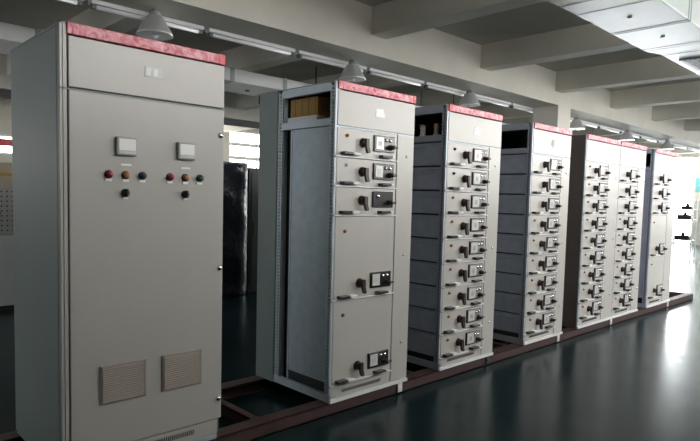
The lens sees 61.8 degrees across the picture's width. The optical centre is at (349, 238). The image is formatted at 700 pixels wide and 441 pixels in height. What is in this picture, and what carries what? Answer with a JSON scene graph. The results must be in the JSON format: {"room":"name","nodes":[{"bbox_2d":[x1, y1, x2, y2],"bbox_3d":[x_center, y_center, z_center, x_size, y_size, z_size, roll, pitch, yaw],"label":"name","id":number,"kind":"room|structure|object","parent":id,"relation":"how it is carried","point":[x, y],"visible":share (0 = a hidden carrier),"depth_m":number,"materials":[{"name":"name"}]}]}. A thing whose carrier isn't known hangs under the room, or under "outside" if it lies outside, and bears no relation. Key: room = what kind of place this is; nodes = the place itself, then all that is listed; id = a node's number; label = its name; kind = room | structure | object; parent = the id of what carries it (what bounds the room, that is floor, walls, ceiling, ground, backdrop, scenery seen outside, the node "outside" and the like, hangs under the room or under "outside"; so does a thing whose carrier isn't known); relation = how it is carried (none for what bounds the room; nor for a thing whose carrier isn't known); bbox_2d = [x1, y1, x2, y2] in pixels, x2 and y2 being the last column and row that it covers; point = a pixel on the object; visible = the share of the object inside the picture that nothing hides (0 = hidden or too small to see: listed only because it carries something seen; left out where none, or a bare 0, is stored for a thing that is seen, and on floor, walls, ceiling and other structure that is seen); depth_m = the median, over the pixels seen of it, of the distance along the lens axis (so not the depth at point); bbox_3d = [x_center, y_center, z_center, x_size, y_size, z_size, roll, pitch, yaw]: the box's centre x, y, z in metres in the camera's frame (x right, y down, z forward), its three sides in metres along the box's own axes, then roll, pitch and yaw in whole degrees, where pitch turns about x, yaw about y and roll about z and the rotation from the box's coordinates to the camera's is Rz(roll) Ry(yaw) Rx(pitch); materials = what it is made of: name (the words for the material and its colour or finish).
{"room":"electrical room","nodes":[
{"label":"electrical room","id":0,"kind":"room"},
{"bbox_2d":[0,139,11,145],"bbox_3d":[-6.788,-1.904,8.189,6.700,0.930,0.008,-2,5,-44],"label":"banner","id":1,"kind":"object","parent":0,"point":[3,142],"visible":0.02,"depth_m":9.43,"materials":[{"name":"red paint"}]},
{"bbox_2d":[0,98,258,162],"bbox_3d":[-2.471,-1.637,18.359,30.000,3.635,0.150,-2,5,-44],"label":"wall","id":2,"kind":"structure","parent":0,"point":[5,104],"depth_m":13.14,"materials":[{"name":"white paint"}]},
{"bbox_2d":[0,134,11,154],"bbox_3d":[-8.320,-2.089,12.659,4.100,0.460,0.060,-2,5,-44],"label":"window","id":3,"kind":"structure","parent":2,"relation":"in","point":[4,150],"depth_m":13.19,"materials":[{"name":"grey"}]},
{"bbox_2d":[229,131,258,167],"bbox_3d":[-2.118,-2.650,18.599,4.100,1.200,0.060,-2,5,-44],"label":"window","id":4,"kind":"structure","parent":2,"relation":"in","point":[243,145],"depth_m":17.57,"materials":[{"name":"grey glass"}]},
{"bbox_2d":[0,243,699,440],"bbox_3d":[3.010,0.768,12.764,30.400,0.120,16.200,-2,5,-44],"label":"floor","id":5,"kind":"structure","parent":0,"point":[637,378],"depth_m":4.62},
{"bbox_2d":[0,186,13,310],"bbox_3d":[-4.990,0.119,7.128,2.200,1.540,0.910,-2,5,-44],"label":"enclosure","id":6,"kind":"object","parent":5,"relation":"on","point":[6,193],"visible":0.2,"depth_m":7.24,"materials":[{"name":"grey"}]},
{"bbox_2d":[0,162,12,186],"bbox_3d":[-4.789,-0.812,7.312,1.300,0.300,0.601,-2,5,-44],"label":"carton","id":7,"kind":"object","parent":6,"relation":"on","point":[5,168],"visible":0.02,"depth_m":7.35,"materials":[{"name":"beige cardboard"}]},
{"bbox_2d":[10,20,224,440],"bbox_3d":[-1.316,0.055,3.342,0.872,2.202,0.850,-2,5,-44],"label":"tall cabinet","id":8,"kind":"object","parent":5,"relation":"on","point":[118,138],"visible":1,"depth_m":3.02,"materials":[{"name":"grey metal"}]},
{"bbox_2d":[100,358,146,405],"bbox_3d":[-1.158,0.735,3.003,0.244,0.202,0.016,-2,5,-44],"label":"vent","id":9,"kind":"object","parent":8,"relation":"attached to","point":[123,381],"depth_m":3.00,"materials":[{"name":"beige plastic"}]},
{"bbox_2d":[121,189,129,198],"bbox_3d":[-1.121,-0.224,2.936,0.042,0.051,0.035,-2,5,-44],"label":"switch","id":10,"kind":"object","parent":8,"relation":"attached to","point":[125,193],"depth_m":2.93,"materials":[{"name":"black plastic"}]},
{"bbox_2d":[162,348,201,391],"bbox_3d":[-0.923,0.725,3.229,0.242,0.202,0.016,-2,5,-44],"label":"vent","id":11,"kind":"object","parent":8,"relation":"attached to","point":[181,367],"depth_m":3.22,"materials":[{"name":"beige plastic"}]},
{"bbox_2d":[181,191,189,199],"bbox_3d":[-0.884,-0.233,3.164,0.042,0.051,0.035,-2,5,-44],"label":"switch","id":12,"kind":"object","parent":8,"relation":"attached to","point":[185,195],"depth_m":3.16,"materials":[{"name":"black plastic"}]},
{"bbox_2d":[222,161,247,295],"bbox_3d":[-2.073,-0.163,8.882,0.769,1.970,0.820,-2,5,-44],"label":"tall cabinet","id":13,"kind":"object","parent":5,"relation":"on","point":[235,174],"visible":0.36,"depth_m":8.68,"materials":[{"name":"black metal"}]},
{"bbox_2d":[246,168,258,292],"bbox_3d":[-1.545,-0.154,9.539,0.780,1.930,0.830,-2,5,-44],"label":"tall cabinet","id":14,"kind":"object","parent":5,"relation":"on","point":[253,173],"visible":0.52,"depth_m":9.03,"materials":[{"name":"black metal"}]},
{"bbox_2d":[256,80,415,403],"bbox_3d":[-0.110,0.004,4.526,0.831,2.202,0.926,-2,5,-44],"label":"tall cabinet","id":15,"kind":"object","parent":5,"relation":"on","point":[336,156],"visible":1,"depth_m":4.23,"materials":[{"name":"grey metal"}]},
{"bbox_2d":[288,115,329,122],"bbox_3d":[-0.225,-0.861,4.306,0.340,0.035,0.325,-2,5,-44],"label":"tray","id":16,"kind":"object","parent":15,"relation":"on","point":[294,118],"depth_m":4.16,"materials":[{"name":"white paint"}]},
{"bbox_2d":[0,291,692,440],"bbox_3d":[1.526,1.076,6.226,10.580,0.085,0.868,-2,5,-44],"label":"base frame","id":17,"kind":"object","parent":5,"relation":"on","point":[247,426],"visible":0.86,"depth_m":4.43,"materials":[{"name":"brown metal"}]},
{"bbox_2d":[407,104,502,370],"bbox_3d":[0.782,-0.032,5.374,0.815,2.200,0.910,-2,5,-44],"label":"tall cabinet","id":18,"kind":"object","parent":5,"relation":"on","point":[457,151],"visible":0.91,"depth_m":5.00,"materials":[{"name":"grey metal"}]},
{"bbox_2d":[493,122,571,344],"bbox_3d":[1.771,-0.071,6.326,0.818,2.199,0.910,-2,5,-44],"label":"tall cabinet","id":19,"kind":"object","parent":5,"relation":"on","point":[535,157],"visible":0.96,"depth_m":5.94,"materials":[{"name":"beige metal"}]},
{"bbox_2d":[533,105,570,129],"bbox_3d":[3.390,-0.657,10.037,0.450,3.115,0.450,-2,5,-44],"label":"column","id":20,"kind":"structure","parent":5,"relation":"on","point":[559,116],"depth_m":9.77,"materials":[{"name":"paint"}]},
{"bbox_2d":[562,134,620,328],"bbox_3d":[2.669,-0.107,7.190,0.930,2.199,0.910,-2,5,-44],"label":"tall cabinet","id":21,"kind":"object","parent":5,"relation":"on","point":[594,160],"visible":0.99,"depth_m":6.73,"materials":[{"name":"beige metal"}]},
{"bbox_2d":[610,141,646,318],"bbox_3d":[3.317,-0.134,7.813,0.865,2.199,0.910,-2,5,-44],"label":"tall cabinet","id":22,"kind":"object","parent":5,"relation":"on","point":[632,162],"visible":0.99,"depth_m":7.48,"materials":[{"name":"beige metal"}]},
{"bbox_2d":[637,149,678,307],"bbox_3d":[4.193,-0.169,8.657,0.935,2.199,0.910,-2,5,-44],"label":"tall cabinet","id":23,"kind":"object","parent":5,"relation":"on","point":[661,165],"visible":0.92,"depth_m":8.22,"materials":[{"name":"beige metal"}]},
{"bbox_2d":[672,198,698,260],"bbox_3d":[9.385,-0.264,16.506,0.430,1.750,0.590,-2,5,-44],"label":"storage rack","id":24,"kind":"object","parent":5,"relation":"on","point":[692,209],"visible":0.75,"depth_m":16.40,"materials":[{"name":"white metal"}]},
{"bbox_2d":[674,232,689,239],"bbox_3d":[9.370,-0.075,16.472,0.250,0.215,0.375,-2,5,-44],"label":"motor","id":25,"kind":"object","parent":24,"relation":"on","point":[682,236],"visible":0.9,"depth_m":16.39,"materials":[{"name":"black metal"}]},
{"bbox_2d":[677,212,693,218],"bbox_3d":[9.404,-0.649,16.413,0.250,0.210,0.360,-2,5,-44],"label":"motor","id":26,"kind":"object","parent":24,"relation":"on","point":[684,216],"visible":0.97,"depth_m":16.35,"materials":[{"name":"black metal"}]},
{"bbox_2d":[681,203,691,208],"bbox_3d":[9.442,-0.910,16.362,0.250,0.180,0.270,-2,5,-44],"label":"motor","id":27,"kind":"object","parent":24,"relation":"on","point":[687,206],"visible":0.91,"depth_m":16.31,"materials":[{"name":"black metal"}]},
{"bbox_2d":[0,0,699,105],"bbox_3d":[3.106,-2.992,12.507,30.400,0.150,16.200,-2,5,-44],"label":"ceiling","id":28,"kind":"structure","parent":0,"point":[542,17],"depth_m":7.45,"materials":[{"name":"white paint"}]},
{"bbox_2d":[6,8,142,75],"bbox_3d":[-3.511,-2.585,7.483,0.240,0.310,5.490,-2,5,-44],"label":"ceiling beam","id":29,"kind":"structure","parent":28,"relation":"attached to","point":[89,17],"depth_m":6.57,"materials":[{"name":"paint"}]},
{"bbox_2d":[0,55,259,121],"bbox_3d":[0.376,-2.920,15.346,30.000,0.520,0.450,-2,5,-44],"label":"ceiling beam","id":30,"kind":"structure","parent":28,"relation":"attached to","point":[230,111],"depth_m":12.26,"materials":[{"name":"paint"}]},
{"bbox_2d":[0,89,258,128],"bbox_3d":[-1.187,-2.523,13.741,24.500,0.129,0.140,-2,5,-44],"label":"cable trunking","id":31,"kind":"object","parent":30,"relation":"attached to","point":[4,93],"visible":0.02,"depth_m":12.44,"materials":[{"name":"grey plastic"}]},
{"bbox_2d":[224,125,254,131],"bbox_3d":[-2.381,-3.112,15.591,0.240,0.310,3.750,-2,5,-44],"label":"ceiling beam","id":32,"kind":"structure","parent":28,"relation":"attached to","point":[227,128],"depth_m":16.40,"materials":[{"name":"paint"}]},
{"bbox_2d":[217,45,302,71],"bbox_3d":[-1.963,-2.648,8.973,0.240,0.310,5.490,-2,5,-44],"label":"ceiling beam","id":33,"kind":"structure","parent":28,"relation":"attached to","point":[245,57],"depth_m":8.22,"materials":[{"name":"paint"}]},
{"bbox_2d":[0,22,637,144],"bbox_3d":[1.432,-2.514,10.948,24.600,0.674,0.792,-2,5,-44],"label":"ceiling beam","id":34,"kind":"structure","parent":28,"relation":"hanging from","point":[11,35],"depth_m":7.79,"materials":[{"name":"white paint"}]},
{"bbox_2d":[236,70,407,109],"bbox_3d":[-0.414,-2.711,10.463,0.240,0.310,5.490,-2,5,-44],"label":"ceiling beam","id":35,"kind":"structure","parent":28,"relation":"attached to","point":[243,102],"depth_m":10.21,"materials":[{"name":"paint"}]},
{"bbox_2d":[87,0,699,149],"bbox_3d":[4.532,-2.519,11.044,30.000,0.520,0.560,-2,5,-44],"label":"ceiling beam","id":36,"kind":"structure","parent":28,"relation":"attached to","point":[335,29],"depth_m":6.96,"materials":[{"name":"paint"}]},
{"bbox_2d":[58,0,83,6],"bbox_3d":[-2.612,-1.957,4.518,1.060,0.075,0.076,-2,5,-44],"label":"batten","id":37,"kind":"object","parent":36,"relation":"attached to","point":[76,2],"visible":1,"depth_m":4.82,"materials":[{"name":"white paint"}]},
{"bbox_2d":[88,0,203,34],"bbox_3d":[-1.809,-1.990,5.291,1.060,0.075,0.076,-2,5,-44],"label":"batten","id":38,"kind":"object","parent":36,"relation":"attached to","point":[94,4],"visible":0.95,"depth_m":5.16,"materials":[{"name":"white paint"}]},
{"bbox_2d":[136,9,172,40],"bbox_3d":[-1.720,-1.892,5.160,0.316,0.246,0.316,-2,5,-44],"label":"pendant lamp","id":39,"kind":"object","parent":36,"relation":"hanging from","point":[154,26],"visible":0.97,"depth_m":5.09,"materials":[{"name":"silver metal"}]},
{"bbox_2d":[206,28,294,55],"bbox_3d":[-1.006,-2.022,6.064,1.060,0.075,0.076,-2,5,-44],"label":"batten","id":40,"kind":"object","parent":36,"relation":"attached to","point":[210,32],"visible":1,"depth_m":6.00,"materials":[{"name":"white paint"}]},
{"bbox_2d":[295,50,366,72],"bbox_3d":[-0.203,-2.055,6.837,1.060,0.075,0.076,-2,5,-44],"label":"batten","id":41,"kind":"object","parent":36,"relation":"attached to","point":[300,54],"visible":0.91,"depth_m":6.70,"materials":[{"name":"white paint"}]},
{"bbox_2d":[339,60,365,81],"bbox_3d":[0.030,-1.963,6.844,0.316,0.246,0.316,-2,5,-44],"label":"pendant lamp","id":42,"kind":"object","parent":36,"relation":"hanging from","point":[352,72],"visible":0.97,"depth_m":6.76,"materials":[{"name":"white metal"}]},
{"bbox_2d":[366,68,423,86],"bbox_3d":[0.601,-2.088,7.609,1.060,0.075,0.076,-2,5,-44],"label":"batten","id":43,"kind":"object","parent":36,"relation":"attached to","point":[370,71],"visible":0.98,"depth_m":7.55,"materials":[{"name":"white paint"}]},
{"bbox_2d":[423,82,465,95],"bbox_3d":[1.404,-2.120,8.382,1.060,0.075,0.076,-2,5,-44],"label":"batten","id":44,"kind":"object","parent":36,"relation":"attached to","point":[429,85],"visible":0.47,"depth_m":8.27,"materials":[{"name":"white paint"}]},
{"bbox_2d":[458,89,479,106],"bbox_3d":[1.730,-2.032,8.480,0.316,0.246,0.316,-2,5,-44],"label":"pendant lamp","id":45,"kind":"object","parent":36,"relation":"hanging from","point":[469,99],"visible":0.98,"depth_m":8.40,"materials":[{"name":"white metal"}]},
{"bbox_2d":[475,94,510,106],"bbox_3d":[2.207,-2.153,9.155,1.060,0.075,0.076,-2,5,-44],"label":"batten","id":46,"kind":"object","parent":36,"relation":"attached to","point":[479,97],"visible":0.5,"depth_m":9.13,"materials":[{"name":"white paint"}]},
{"bbox_2d":[510,103,532,112],"bbox_3d":[3.010,-2.185,9.928,1.060,0.075,0.076,-2,5,-44],"label":"batten","id":47,"kind":"object","parent":36,"relation":"attached to","point":[515,106],"visible":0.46,"depth_m":9.73,"materials":[{"name":"white paint"}]},
{"bbox_2d":[570,117,584,129],"bbox_3d":[4.200,-2.132,10.857,0.316,0.246,0.316,-2,5,-44],"label":"pendant lamp","id":48,"kind":"object","parent":36,"relation":"hanging from","point":[576,124],"visible":0.94,"depth_m":10.77,"materials":[{"name":"white metal"}]},
{"bbox_2d":[581,120,598,127],"bbox_3d":[4.616,-2.250,11.473,1.060,0.075,0.076,-2,5,-44],"label":"batten","id":49,"kind":"object","parent":36,"relation":"attached to","point":[586,123],"visible":0.59,"depth_m":11.55,"materials":[{"name":"white paint"}]},
{"bbox_2d":[597,125,620,132],"bbox_3d":[5.419,-2.283,12.246,1.060,0.075,0.076,-2,5,-44],"label":"batten","id":50,"kind":"object","parent":36,"relation":"attached to","point":[602,127],"visible":0.94,"depth_m":12.17,"materials":[{"name":"white paint"}]},
{"bbox_2d":[619,130,633,140],"bbox_3d":[5.915,-2.201,12.507,0.316,0.246,0.316,-2,5,-44],"label":"pendant lamp","id":51,"kind":"object","parent":36,"relation":"hanging from","point":[626,136],"visible":0.98,"depth_m":12.43,"materials":[{"name":"white metal"}]},
{"bbox_2d":[619,130,639,137],"bbox_3d":[6.222,-2.316,13.019,1.060,0.075,0.076,-2,5,-44],"label":"batten","id":52,"kind":"object","parent":36,"relation":"attached to","point":[622,131],"visible":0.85,"depth_m":13.12,"materials":[{"name":"white paint"}]},
{"bbox_2d":[639,135,657,141],"bbox_3d":[7.025,-2.348,13.792,1.060,0.075,0.076,-2,5,-44],"label":"batten","id":53,"kind":"object","parent":36,"relation":"attached to","point":[641,136],"visible":0.91,"depth_m":13.74,"materials":[{"name":"white paint"}]},
{"bbox_2d":[660,140,673,149],"bbox_3d":[7.715,-2.274,14.239,0.316,0.246,0.316,-2,5,-44],"label":"pendant lamp","id":54,"kind":"object","parent":36,"relation":"hanging from","point":[667,145],"visible":0.94,"depth_m":14.16,"materials":[{"name":"white metal"}]},
{"bbox_2d":[673,143,686,148],"bbox_3d":[8.631,-2.413,15.338,1.060,0.075,0.076,-2,5,-44],"label":"batten","id":55,"kind":"object","parent":36,"relation":"attached to","point":[674,144],"visible":0.83,"depth_m":15.28,"materials":[{"name":"white paint"}]},
{"bbox_2d":[686,147,699,151],"bbox_3d":[9.434,-2.446,16.110,1.060,0.075,0.076,-2,5,-44],"label":"batten","id":56,"kind":"object","parent":36,"relation":"attached to","point":[688,148],"visible":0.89,"depth_m":16.03,"materials":[{"name":"white paint"}]},
{"bbox_2d":[406,90,483,106],"bbox_3d":[1.134,-2.773,11.953,0.240,0.310,5.490,-2,5,-44],"label":"ceiling beam","id":57,"kind":"structure","parent":28,"relation":"attached to","point":[429,97],"depth_m":11.26,"materials":[{"name":"paint"}]},
{"bbox_2d":[371,0,547,38],"bbox_3d":[2.252,-2.242,4.610,0.240,0.310,5.550,-2,5,-44],"label":"ceiling beam","id":58,"kind":"structure","parent":28,"relation":"attached to","point":[394,18],"depth_m":6.01,"materials":[{"name":"paint"}]},
{"bbox_2d":[466,104,532,118],"bbox_3d":[2.683,-2.836,13.443,0.240,0.310,5.490,-2,5,-44],"label":"ceiling beam","id":59,"kind":"structure","parent":28,"relation":"attached to","point":[507,112],"depth_m":12.62,"materials":[{"name":"paint"}]},
{"bbox_2d":[501,117,586,126],"bbox_3d":[4.231,-2.899,14.934,0.240,0.310,5.490,-2,5,-44],"label":"ceiling beam","id":60,"kind":"structure","parent":28,"relation":"attached to","point":[525,119],"depth_m":14.72,"materials":[{"name":"paint"}]},
{"bbox_2d":[480,23,637,70],"bbox_3d":[3.801,-2.304,6.100,0.240,0.310,5.550,-2,5,-44],"label":"ceiling beam","id":61,"kind":"structure","parent":28,"relation":"attached to","point":[587,39],"depth_m":7.30,"materials":[{"name":"paint"}]},
{"bbox_2d":[572,126,621,135],"bbox_3d":[5.780,-2.962,16.424,0.240,0.310,5.490,-2,5,-44],"label":"ceiling beam","id":62,"kind":"structure","parent":28,"relation":"attached to","point":[588,130],"depth_m":15.51,"materials":[{"name":"paint"}]},
{"bbox_2d":[548,0,699,74],"bbox_3d":[6.760,-2.247,8.957,15.700,0.666,0.613,-2,5,-44],"label":"ventilation duct","id":63,"kind":"object","parent":28,"relation":"hanging from","point":[670,29],"visible":1,"depth_m":4.76,"materials":[{"name":"grey metal"}]},
{"bbox_2d":[679,57,699,70],"bbox_3d":[3.661,-1.796,5.992,0.600,0.016,0.360,-2,5,-44],"label":"grille","id":64,"kind":"object","parent":63,"relation":"attached to","point":[693,63],"depth_m":5.97,"materials":[{"name":"grey metal"}]},
{"bbox_2d":[600,135,652,142],"bbox_3d":[7.328,-3.024,17.914,0.240,0.310,5.490,-2,5,-44],"label":"ceiling beam","id":65,"kind":"structure","parent":28,"relation":"attached to","point":[616,137],"depth_m":16.96,"materials":[{"name":"paint"}]},
{"bbox_2d":[555,56,699,92],"bbox_3d":[5.349,-2.367,7.590,0.240,0.310,5.550,-2,5,-44],"label":"ceiling beam","id":66,"kind":"structure","parent":28,"relation":"attached to","point":[656,69],"depth_m":8.76,"materials":[{"name":"paint"}]},
{"bbox_2d":[610,81,699,108],"bbox_3d":[6.898,-2.430,9.081,0.240,0.310,5.550,-2,5,-44],"label":"ceiling beam","id":67,"kind":"structure","parent":28,"relation":"attached to","point":[687,92],"depth_m":10.42,"materials":[{"name":"paint"}]},
{"bbox_2d":[633,142,677,148],"bbox_3d":[8.877,-3.087,19.404,0.240,0.310,5.490,-2,5,-44],"label":"ceiling beam","id":68,"kind":"structure","parent":28,"relation":"attached to","point":[650,145],"depth_m":18.55,"materials":[{"name":"metal"}]},
{"bbox_2d":[651,102,699,121],"bbox_3d":[8.446,-2.493,10.571,0.240,0.310,5.550,-2,5,-44],"label":"ceiling beam","id":69,"kind":"structure","parent":28,"relation":"attached to","point":[681,111],"depth_m":12.14,"materials":[{"name":"paint"}]},
{"bbox_2d":[665,148,699,153],"bbox_3d":[10.425,-3.150,20.894,0.240,0.310,5.490,-2,5,-44],"label":"ceiling beam","id":70,"kind":"structure","parent":28,"relation":"attached to","point":[675,150],"depth_m":19.89,"materials":[{"name":"paint"}]},
{"bbox_2d":[678,153,699,157],"bbox_3d":[11.974,-3.213,22.384,0.240,0.310,5.490,-2,5,-44],"label":"ceiling beam","id":71,"kind":"structure","parent":28,"relation":"attached to","point":[683,155],"depth_m":21.62,"materials":[{"name":"paint"}]},
{"bbox_2d":[684,118,699,130],"bbox_3d":[9.995,-2.555,12.061,0.240,0.310,5.550,-2,5,-44],"label":"ceiling beam","id":72,"kind":"structure","parent":28,"relation":"attached to","point":[690,124],"depth_m":13.86,"materials":[{"name":"paint"}]},
{"bbox_2d":[674,158,699,244],"bbox_3d":[13.915,-1.544,23.085,0.150,3.635,15.800,-2,5,-44],"label":"wall","id":73,"kind":"structure","parent":0,"point":[697,172],"depth_m":23.15,"materials":[{"name":"white paint"}]},
{"bbox_2d":[672,158,695,243],"bbox_3d":[11.588,-1.711,25.489,0.060,3.480,6.100,-2,5,-44],"label":"window","id":74,"kind":"structure","parent":73,"relation":"in","point":[686,167],"depth_m":23.54,"materials":[{"name":"grey"}]},
{"bbox_2d":[692,201,699,244],"bbox_3d":[13.933,-0.592,22.988,0.014,1.750,0.810,-2,5,-44],"label":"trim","id":75,"kind":"structure","parent":73,"relation":"attached to","point":[695,202],"depth_m":23.18,"materials":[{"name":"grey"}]},
{"bbox_2d":[695,178,699,191],"bbox_3d":[13.972,-2.078,22.887,0.012,0.550,0.810,-2,5,-44],"label":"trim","id":76,"kind":"structure","parent":73,"relation":"attached to","point":[697,188],"depth_m":23.12,"materials":[{"name":"teal"}]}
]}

